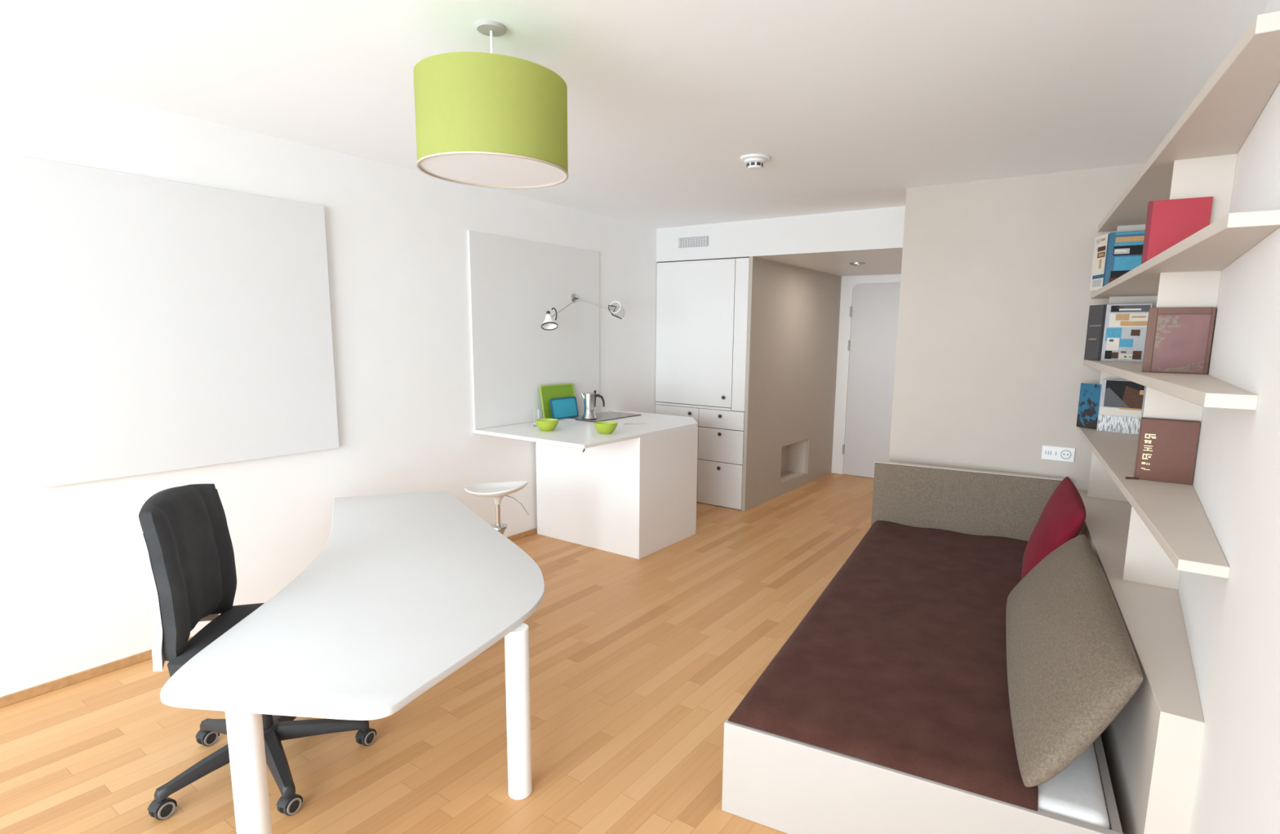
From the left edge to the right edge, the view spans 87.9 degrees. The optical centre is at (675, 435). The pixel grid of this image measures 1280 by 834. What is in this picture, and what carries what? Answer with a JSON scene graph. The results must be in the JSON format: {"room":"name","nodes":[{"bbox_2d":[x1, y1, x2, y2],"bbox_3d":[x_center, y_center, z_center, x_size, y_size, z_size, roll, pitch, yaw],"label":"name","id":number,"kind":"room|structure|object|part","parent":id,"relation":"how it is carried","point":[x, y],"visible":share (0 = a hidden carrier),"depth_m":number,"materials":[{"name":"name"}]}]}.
{"room":"studio apartment","nodes":[
{"label":"studio apartment","id":0,"kind":"room"},
{"bbox_2d":[0,71,657,697],"bbox_3d":[-1.504,-0.447,4.859,0.120,2.663,9.230,7,10,33],"label":"wall","id":1,"kind":"structure","parent":0,"point":[74,596],"depth_m":3.87,"materials":[{"name":"white paint"}]},
{"bbox_2d":[0,151,339,488],"bbox_3d":[-2.401,-0.542,3.349,0.039,1.399,1.340,7,10,33],"label":"board","id":2,"kind":"object","parent":1,"relation":"attached to","point":[162,325],"visible":1,"depth_m":3.20,"materials":[{"name":"white"}]},
{"bbox_2d":[0,528,536,708],"bbox_3d":[-2.570,1.083,3.410,0.012,0.045,5.060,7,10,33],"label":"baseboard","id":3,"kind":"structure","parent":1,"relation":"attached to","point":[14,698],"depth_m":3.10,"materials":[{"name":"brown wood"}]},
{"bbox_2d":[467,230,599,429],"bbox_3d":[-1.068,-0.825,5.321,0.016,1.409,1.395,7,10,33],"label":"panel","id":4,"kind":"object","parent":1,"relation":"attached to","point":[513,282],"visible":0.96,"depth_m":5.17,"materials":[{"name":"white"}]},
{"bbox_2d":[541,293,625,330],"bbox_3d":[-0.782,-1.010,5.387,0.349,0.310,1.023,7,10,33],"label":"wall lamp","id":5,"kind":"object","parent":4,"relation":"attached to","point":[548,324],"visible":1,"depth_m":5.54,"materials":[{"name":"metal"}]},
{"bbox_3d":[-0.871,-1.024,5.275,0.007,0.172,0.584,3,9,11],"label":"arm","id":6,"kind":"part","parent":5,"relation":"part of"},
{"bbox_3d":[-0.685,-1.110,5.575,0.260,0.087,0.007,-1,9,-11],"label":"arm","id":7,"kind":"part","parent":5,"relation":"part of"},
{"bbox_3d":[-0.506,-1.065,5.686,0.012,0.123,0.210,7,10,33],"label":"clip frame","id":8,"kind":"part","parent":5,"relation":"part of","materials":[{"name":"grey metal"}]},
{"bbox_2d":[0,472,874,833],"bbox_3d":[0.248,1.127,3.888,4.560,0.100,9.390,7,10,33],"label":"floor","id":9,"kind":"structure","parent":0,"point":[638,668],"depth_m":2.79,"materials":[{"name":"brown wood"}]},
{"bbox_2d":[133,484,376,820],"bbox_3d":[-1.524,0.717,2.475,0.686,1.084,0.702,-1,9,-12],"label":"office chair","id":10,"kind":"object","parent":9,"relation":"on","point":[182,536],"visible":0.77,"depth_m":2.32,"materials":[{"name":"black fabric"}]},
{"bbox_3d":[-1.735,0.460,2.367,0.132,0.550,0.456,-1,9,-12],"label":"backrest","id":11,"kind":"part","parent":10,"relation":"part of","materials":[{"name":"grey fabric"}]},
{"bbox_3d":[-1.649,1.166,2.371,0.068,0.090,0.352,7,10,33],"label":"leg","id":12,"kind":"part","parent":10,"relation":"part of","materials":[{"name":"black plastic"}]},
{"bbox_3d":[-1.714,1.133,2.577,0.352,0.090,0.068,4,9,21],"label":"leg","id":13,"kind":"part","parent":10,"relation":"part of","materials":[{"name":"black plastic"}]},
{"bbox_3d":[-1.481,0.748,2.468,0.550,0.110,0.524,-1,9,-12],"label":"seat","id":14,"kind":"part","parent":10,"relation":"part of","materials":[{"name":"grey fabric"}]},
{"bbox_3d":[-1.433,1.167,2.386,0.068,0.090,0.352,-7,12,-41],"label":"leg","id":15,"kind":"part","parent":10,"relation":"part of","materials":[{"name":"black plastic"}]},
{"bbox_3d":[-1.556,1.118,2.689,0.068,0.090,0.352,1,9,-2],"label":"leg","id":16,"kind":"part","parent":10,"relation":"part of","materials":[{"name":"black plastic"}]},
{"bbox_3d":[-1.389,1.137,2.586,0.352,0.090,0.068,-3,10,-24],"label":"leg","id":17,"kind":"part","parent":10,"relation":"part of","materials":[{"name":"black plastic"}]},
{"bbox_2d":[160,490,544,833],"bbox_3d":[-1.174,0.860,2.980,1.093,0.660,2.527,-2,9,-16],"label":"desk","id":18,"kind":"object","parent":9,"relation":"on","point":[403,591],"visible":1,"depth_m":2.28,"materials":[{"name":"white laminate"}]},
{"bbox_3d":[-1.191,1.044,1.867,0.083,0.634,0.083,7,10,33],"label":"leg","id":19,"kind":"part","parent":18,"relation":"part of","materials":[{"name":"white metal"}]},
{"bbox_3d":[-0.556,0.979,2.353,0.083,0.634,0.083,7,10,33],"label":"leg","id":20,"kind":"part","parent":18,"relation":"part of","materials":[{"name":"white metal"}]},
{"bbox_2d":[464,480,528,534],"bbox_3d":[-1.153,0.638,4.324,0.398,0.690,0.400,7,10,33],"label":"bar stool","id":21,"kind":"object","parent":9,"relation":"on","point":[497,491],"visible":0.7,"depth_m":4.29,"materials":[{"name":"white plastic"}]},
{"bbox_3d":[-1.149,0.338,4.277,0.398,0.081,0.400,7,10,33],"label":"seat","id":22,"kind":"part","parent":21,"relation":"part of","materials":[{"name":"white plastic"}]},
{"bbox_3d":[-1.023,0.447,4.286,0.154,0.137,0.011,0,9,-3],"label":"lever","id":23,"kind":"part","parent":21,"relation":"part of","materials":[{"name":"silver metal"}]},
{"bbox_2d":[535,426,697,559],"bbox_3d":[-0.475,0.366,5.439,1.053,0.910,0.788,7,10,33],"label":"base cabinet","id":24,"kind":"object","parent":9,"relation":"on","point":[636,498],"visible":0.76,"depth_m":5.10,"materials":[{"name":"white laminate"}]},
{"bbox_2d":[473,409,697,448],"bbox_3d":[-0.560,-0.080,5.255,1.078,0.025,1.690,7,10,33],"label":"countertop","id":25,"kind":"structure","parent":24,"relation":"on","point":[575,433],"depth_m":4.89,"materials":[{"name":"white laminate"}]},
{"bbox_2d":[531,409,542,426],"bbox_3d":[-1.059,-0.136,5.093,0.084,0.120,0.084,7,10,33],"label":"drinking glass","id":26,"kind":"object","parent":25,"relation":"on","point":[536,414],"visible":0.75,"depth_m":5.06,"materials":[{"name":"white"}]},
{"bbox_2d":[535,418,559,431],"bbox_3d":[-0.938,-0.079,4.867,0.172,0.079,0.172,7,10,33],"label":"bowl","id":27,"kind":"object","parent":25,"relation":"on","point":[544,424],"visible":1,"depth_m":4.81,"materials":[{"name":"ceramic"}]},
{"bbox_2d":[558,417,575,422],"bbox_3d":[-0.943,-0.125,5.387,0.130,0.011,0.250,7,10,33],"label":"chopping board","id":28,"kind":"object","parent":25,"relation":"on","point":[566,420],"visible":0.39,"depth_m":5.39,"materials":[{"name":"white plastic"}]},
{"bbox_2d":[539,383,575,418],"bbox_3d":[-0.958,-0.285,5.479,0.057,0.278,0.390,7,10,33],"label":"serving tray","id":29,"kind":"object","parent":28,"relation":"on","point":[548,393],"visible":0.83,"depth_m":5.41,"materials":[{"name":"green plastic"}]},
{"bbox_2d":[549,396,578,419],"bbox_3d":[-0.914,-0.230,5.478,0.042,0.171,0.305,7,10,33],"label":"serving tray","id":30,"kind":"object","parent":28,"relation":"on","point":[563,407],"visible":0.93,"depth_m":5.47,"materials":[{"name":"blue plastic"}]},
{"bbox_2d":[567,411,640,422],"bbox_3d":[-0.623,-0.168,5.706,0.364,0.009,0.620,7,10,33],"label":"cooktop","id":31,"kind":"object","parent":25,"relation":"in","point":[608,415],"visible":0.69,"depth_m":5.69,"materials":[{"name":"grey metal"}]},
{"bbox_2d":[581,390,604,420],"bbox_3d":[-0.687,-0.260,5.482,0.177,0.239,0.123,-7,12,-43],"label":"moka pot","id":32,"kind":"object","parent":31,"relation":"on","point":[589,398],"visible":1,"depth_m":5.43,"materials":[{"name":"metal"}]},
{"bbox_3d":[-0.625,-0.293,5.484,0.087,0.108,0.024,-2,9,-17],"label":"handle","id":33,"kind":"part","parent":32,"relation":"part of","materials":[{"name":"black plastic"}]},
{"bbox_3d":[-0.623,-0.166,5.706,0.364,0.005,0.620,7,10,33],"label":"frame","id":34,"kind":"part","parent":31,"relation":"part of","materials":[{"name":"grey metal"}]},
{"bbox_2d":[594,421,617,434],"bbox_3d":[-0.498,-0.057,4.770,0.172,0.079,0.172,7,10,33],"label":"bowl","id":35,"kind":"object","parent":25,"relation":"on","point":[602,427],"visible":1,"depth_m":4.72,"materials":[{"name":"ceramic"}]},
{"bbox_2d":[655,257,749,510],"bbox_3d":[0.322,-0.519,6.551,1.023,2.345,0.406,7,10,33],"label":"tall cabinet","id":36,"kind":"object","parent":9,"relation":"on","point":[702,304],"visible":0.7,"depth_m":6.34,"materials":[{"name":"white paint"}]},
{"bbox_3d":[0.018,-0.207,6.600,0.518,0.175,0.020,7,10,33],"label":"drawer","id":37,"kind":"part","parent":36,"relation":"part of","materials":[{"name":"white paint"}]},
{"bbox_3d":[0.178,-0.983,6.380,0.876,1.366,0.020,7,10,33],"label":"door","id":38,"kind":"part","parent":36,"relation":"part of","materials":[{"name":"white paint"}]},
{"bbox_3d":[0.008,0.417,6.696,0.518,0.430,0.020,7,10,33],"label":"drawer","id":39,"kind":"part","parent":36,"relation":"part of","materials":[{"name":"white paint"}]},
{"bbox_3d":[0.014,0.042,6.638,0.518,0.317,0.020,7,10,33],"label":"drawer","id":40,"kind":"part","parent":36,"relation":"part of","materials":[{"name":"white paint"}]},
{"bbox_3d":[0.431,0.467,6.415,0.493,0.430,0.020,7,10,33],"label":"drawer","id":41,"kind":"part","parent":36,"relation":"part of","materials":[{"name":"white paint"}]},
{"bbox_3d":[0.437,0.092,6.357,0.493,0.317,0.020,7,10,33],"label":"drawer","id":42,"kind":"part","parent":36,"relation":"part of","materials":[{"name":"white paint"}]},
{"bbox_3d":[0.440,-0.157,6.319,0.493,0.175,0.020,7,10,33],"label":"drawer","id":43,"kind":"part","parent":36,"relation":"part of","materials":[{"name":"white paint"}]},
{"bbox_3d":[0.602,-0.920,6.099,0.137,1.392,0.020,7,10,33],"label":"filler panel","id":44,"kind":"part","parent":36,"relation":"part of","materials":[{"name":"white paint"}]},
{"bbox_2d":[721,460,1123,833],"bbox_3d":[1.313,0.791,3.249,1.173,0.789,2.802,5,10,26],"label":"frame","id":45,"kind":"object","parent":9,"relation":"on","point":[784,784],"visible":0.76,"depth_m":2.20,"materials":[{"name":"laminate"}]},
{"bbox_3d":[1.924,0.463,4.424,1.170,0.464,0.087,5,10,26],"label":"headboard","id":46,"kind":"part","parent":45,"relation":"part of","materials":[{"name":"beige fabric"}]},
{"bbox_2d":[1037,743,1109,829],"bbox_3d":[1.302,0.930,3.253,1.102,0.191,2.697,5,10,26],"label":"mattress","id":47,"kind":"object","parent":45,"relation":"on","point":[1076,793],"visible":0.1,"depth_m":1.92,"materials":[{"name":"white fabric"}]},
{"bbox_2d":[727,520,1038,811],"bbox_3d":[1.284,0.831,3.237,1.106,0.046,2.720,5,10,26],"label":"bedspread","id":48,"kind":"object","parent":47,"relation":"on","point":[899,664],"visible":0.8,"depth_m":2.61,"materials":[{"name":"brown fabric"}]},
{"bbox_2d":[1021,476,1085,579],"bbox_3d":[1.969,0.515,3.486,0.257,0.517,0.612,5,9,22],"label":"cushion","id":49,"kind":"object","parent":48,"relation":"on","point":[1063,517],"visible":0.75,"depth_m":3.33,"materials":[{"name":"fabric"}]},
{"bbox_2d":[1005,534,1143,787],"bbox_3d":[1.431,0.722,2.475,0.325,0.409,1.567,5,10,25],"label":"bolster cushion","id":50,"kind":"object","parent":48,"relation":"on","point":[1073,666],"visible":1,"depth_m":2.08,"materials":[{"name":"beige fabric"}]},
{"bbox_2d":[1077,489,1204,833],"bbox_3d":[1.909,0.878,2.978,0.453,0.718,2.824,7,10,33],"label":"wall ledge","id":51,"kind":"object","parent":9,"relation":"on","point":[1152,748],"visible":0.46,"depth_m":1.93,"materials":[{"name":"white paint"}]},
{"bbox_2d":[0,0,1268,228],"bbox_3d":[0.290,-1.604,3.468,4.560,0.100,9.390,7,10,33],"label":"ceiling","id":52,"kind":"structure","parent":0,"point":[852,104],"depth_m":2.63,"materials":[{"name":"white paint"}]},
{"bbox_2d":[413,20,568,188],"bbox_3d":[-0.623,-1.145,2.267,0.504,0.468,0.504,7,10,33],"label":"pendant lamp","id":53,"kind":"object","parent":52,"relation":"hanging from","point":[483,119],"visible":1,"depth_m":2.08,"materials":[{"name":"green fabric"}]},
{"bbox_3d":[-0.622,-1.192,2.260,0.009,0.351,0.009,7,10,33],"label":"rod","id":54,"kind":"part","parent":53,"relation":"part of","materials":[{"name":"white plastic"}]},
{"bbox_2d":[418,153,566,186],"bbox_3d":[-0.626,-0.922,2.301,0.492,0.005,0.492,7,10,33],"label":"diffuser","id":55,"kind":"object","parent":53,"relation":"attached to","point":[482,170],"depth_m":2.27,"materials":[{"name":"white plastic"}]},
{"bbox_2d":[740,153,769,169],"bbox_3d":[0.461,-1.576,3.831,0.170,0.060,0.170,7,10,33],"label":"smoke detector","id":56,"kind":"object","parent":52,"relation":"attached to","point":[753,162],"visible":1,"depth_m":3.79,"materials":[{"name":"white plastic"}]},
{"bbox_3d":[0.462,-1.598,3.827,0.170,0.016,0.170,7,10,33],"label":"plate","id":57,"kind":"part","parent":56,"relation":"part of","materials":[{"name":"white plastic"}]},
{"bbox_2d":[656,205,905,275],"bbox_3d":[1.506,-1.873,6.707,2.550,0.315,2.253,7,10,33],"label":"ceiling soffit","id":58,"kind":"structure","parent":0,"point":[825,242],"depth_m":5.80,"materials":[{"name":"white paint"}]},
{"bbox_2d":[678,235,708,248],"bbox_3d":[0.170,-1.827,6.244,0.332,0.090,0.012,7,10,33],"label":"air vent","id":59,"kind":"object","parent":58,"relation":"in","point":[703,241],"visible":1,"depth_m":6.24,"materials":[{"name":"silver metal"}]},
{"bbox_2d":[849,262,865,266],"bbox_3d":[1.750,-1.648,6.361,0.144,0.018,0.144,7,10,33],"label":"recessed light","id":60,"kind":"object","parent":58,"relation":"in","point":[851,264],"visible":1,"depth_m":6.32,"materials":[{"name":"metal"}]},
{"bbox_2d":[741,256,841,511],"bbox_3d":[1.293,-0.580,7.037,0.035,2.348,2.253,7,10,33],"label":"wall","id":61,"kind":"structure","parent":0,"point":[793,312],"depth_m":6.76,"materials":[{"name":"beige paint"}]},
{"bbox_2d":[780,440,806,483],"bbox_3d":[1.176,0.256,7.245,0.225,0.420,0.740,7,10,33],"label":"wall niche","id":62,"kind":"object","parent":61,"relation":"attached to","point":[793,455],"visible":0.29,"depth_m":7.53,"materials":[{"name":"beige paint"}]},
{"bbox_2d":[843,281,900,463],"bbox_3d":[2.150,-0.697,7.882,2.550,2.348,0.120,7,10,33],"label":"wall","id":63,"kind":"structure","parent":0,"point":[854,284],"depth_m":7.66,"materials":[{"name":"white paint"}]},
{"bbox_2d":[831,274,901,474],"bbox_3d":[2.552,-0.637,7.535,1.490,2.348,0.014,7,10,33],"label":"trim","id":64,"kind":"structure","parent":63,"relation":"attached to","point":[846,285],"depth_m":7.87,"materials":[{"name":"white laminate"}]},
{"bbox_2d":[842,282,900,478],"bbox_3d":[2.517,-0.594,7.546,1.172,2.251,0.041,7,10,33],"label":"door","id":65,"kind":"structure","parent":63,"relation":"in","point":[874,309],"depth_m":7.70,"materials":[{"name":"grey paint"}]},
{"bbox_2d":[888,162,1146,490],"bbox_3d":[3.088,-0.468,5.451,1.730,2.663,2.870,7,10,33],"label":"wall","id":66,"kind":"structure","parent":0,"point":[995,300],"depth_m":4.33,"materials":[{"name":"paint"}]},
{"bbox_2d":[1040,445,1075,462],"bbox_3d":[2.438,0.114,4.221,0.183,0.091,0.013,7,10,33],"label":"wall socket","id":67,"kind":"object","parent":66,"relation":"attached to","point":[1048,452],"visible":1,"depth_m":4.22,"materials":[{"name":"white plastic"}]},
{"bbox_2d":[1177,0,1279,833],"bbox_3d":[1.204,0.145,1.272,0.120,2.663,6.240,7,10,33],"label":"wall","id":68,"kind":"structure","parent":0,"point":[1232,624],"depth_m":1.50,"materials":[{"name":"white paint"}]},
{"bbox_2d":[1075,10,1279,590],"bbox_3d":[1.901,-0.270,2.775,0.464,1.612,2.894,7,10,33],"label":"wall shelving","id":69,"kind":"object","parent":68,"relation":"attached to","point":[1171,532],"visible":0.7,"depth_m":2.23,"materials":[{"name":"beige laminate"}]},
{"bbox_2d":[1075,382,1101,429],"bbox_3d":[2.475,-0.178,3.953,0.031,0.265,0.140,-5,10,-31],"label":"book","id":70,"kind":"object","parent":69,"relation":"on","point":[1090,393],"visible":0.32,"depth_m":3.95,"materials":[{"name":"paper"}]},
{"bbox_2d":[1089,230,1145,291],"bbox_3d":[2.444,-0.969,3.684,0.112,0.305,0.282,-5,10,-32],"label":"picture book","id":71,"kind":"object","parent":69,"relation":"on","point":[1117,254],"visible":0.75,"depth_m":3.65,"materials":[{"name":"paper"}]},
{"bbox_2d":[1092,233,1110,287],"bbox_3d":[2.395,-0.975,3.737,0.002,0.300,0.138,2,9,6],"label":"print","id":72,"kind":"object","parent":71,"relation":"attached to","point":[1101,255],"depth_m":3.72,"materials":[{"name":"white paper"}]},
{"bbox_2d":[1108,231,1145,283],"bbox_3d":[2.465,-0.966,3.612,0.150,0.282,0.002,7,11,35],"label":"print","id":73,"kind":"object","parent":71,"relation":"attached to","point":[1125,248],"depth_m":3.62,"materials":[{"name":"blue paper"}]},
{"bbox_2d":[1084,303,1152,362],"bbox_3d":[2.483,-0.581,3.740,0.091,0.315,0.335,-5,10,-33],"label":"picture book","id":74,"kind":"object","parent":69,"relation":"on","point":[1115,332],"visible":0.95,"depth_m":3.70,"materials":[{"name":"multicoloured paper"}]},
{"bbox_2d":[1088,304,1106,360],"bbox_3d":[2.421,-0.593,3.812,0.001,0.315,0.128,1,9,-2],"label":"print","id":75,"kind":"object","parent":74,"relation":"attached to","point":[1097,313],"depth_m":3.80,"materials":[{"name":"black paper"}]},
{"bbox_2d":[1104,305,1151,359],"bbox_3d":[2.499,-0.573,3.672,0.193,0.296,0.003,9,12,44],"label":"print","id":76,"kind":"object","parent":74,"relation":"attached to","point":[1125,326],"depth_m":3.68,"materials":[{"name":"multicoloured"}]},
{"bbox_2d":[1096,378,1146,435],"bbox_3d":[2.540,-0.167,3.772,0.213,0.300,0.037,9,12,44],"label":"book","id":77,"kind":"object","parent":69,"relation":"on","point":[1122,402],"visible":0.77,"depth_m":3.76,"materials":[{"name":"multicoloured paper"}]},
{"bbox_2d":[1097,414,1140,434],"bbox_3d":[2.525,-0.065,3.778,0.204,0.093,0.001,9,12,44],"label":"photo","id":78,"kind":"object","parent":77,"relation":"attached to","point":[1120,424],"depth_m":3.77,"materials":[{"name":"paper"}]},
{"bbox_2d":[1099,380,1144,417],"bbox_3d":[2.528,-0.212,3.754,0.201,0.198,0.002,9,12,44],"label":"photo","id":79,"kind":"object","parent":77,"relation":"on","point":[1118,398],"depth_m":3.75,"materials":[{"name":"multicoloured"}]},
{"bbox_3d":[1.905,0.131,2.852,0.464,0.028,2.858,7,10,33],"label":"shelf","id":80,"kind":"part","parent":69,"relation":"part of","materials":[{"name":"beige laminate"}]},
{"bbox_2d":[1124,417,1199,484],"bbox_3d":[1.815,0.055,2.474,0.204,0.236,0.050,7,10,33],"label":"book","id":81,"kind":"object","parent":69,"relation":"on","point":[1166,448],"visible":1,"depth_m":2.46,"materials":[{"name":"brown paper"}]},
{"bbox_3d":[1.901,-0.265,2.776,0.464,0.033,2.894,7,10,33],"label":"shelf","id":82,"kind":"part","parent":69,"relation":"part of","materials":[{"name":"beige laminate"}]},
{"bbox_2d":[1141,196,1213,263],"bbox_3d":[1.794,-0.734,2.376,0.182,0.218,0.031,6,10,30],"label":"book","id":83,"kind":"object","parent":69,"relation":"on","point":[1170,222],"visible":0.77,"depth_m":2.37,"materials":[{"name":"red paper"}]},
{"bbox_2d":[1142,306,1216,374],"bbox_3d":[1.830,-0.348,2.415,0.192,0.236,0.032,7,10,33],"label":"book","id":84,"kind":"object","parent":69,"relation":"on","point":[1178,340],"visible":1,"depth_m":2.40,"materials":[{"name":"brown paper"}]},
{"bbox_3d":[1.910,-0.658,2.720,0.464,0.032,2.884,7,10,33],"label":"shelf","id":85,"kind":"part","parent":69,"relation":"part of","materials":[{"name":"beige laminate"}]},
{"bbox_3d":[1.913,-1.048,2.656,0.464,0.038,2.894,7,10,33],"label":"shelf","id":86,"kind":"part","parent":69,"relation":"part of","materials":[{"name":"beige laminate"}]}
]}

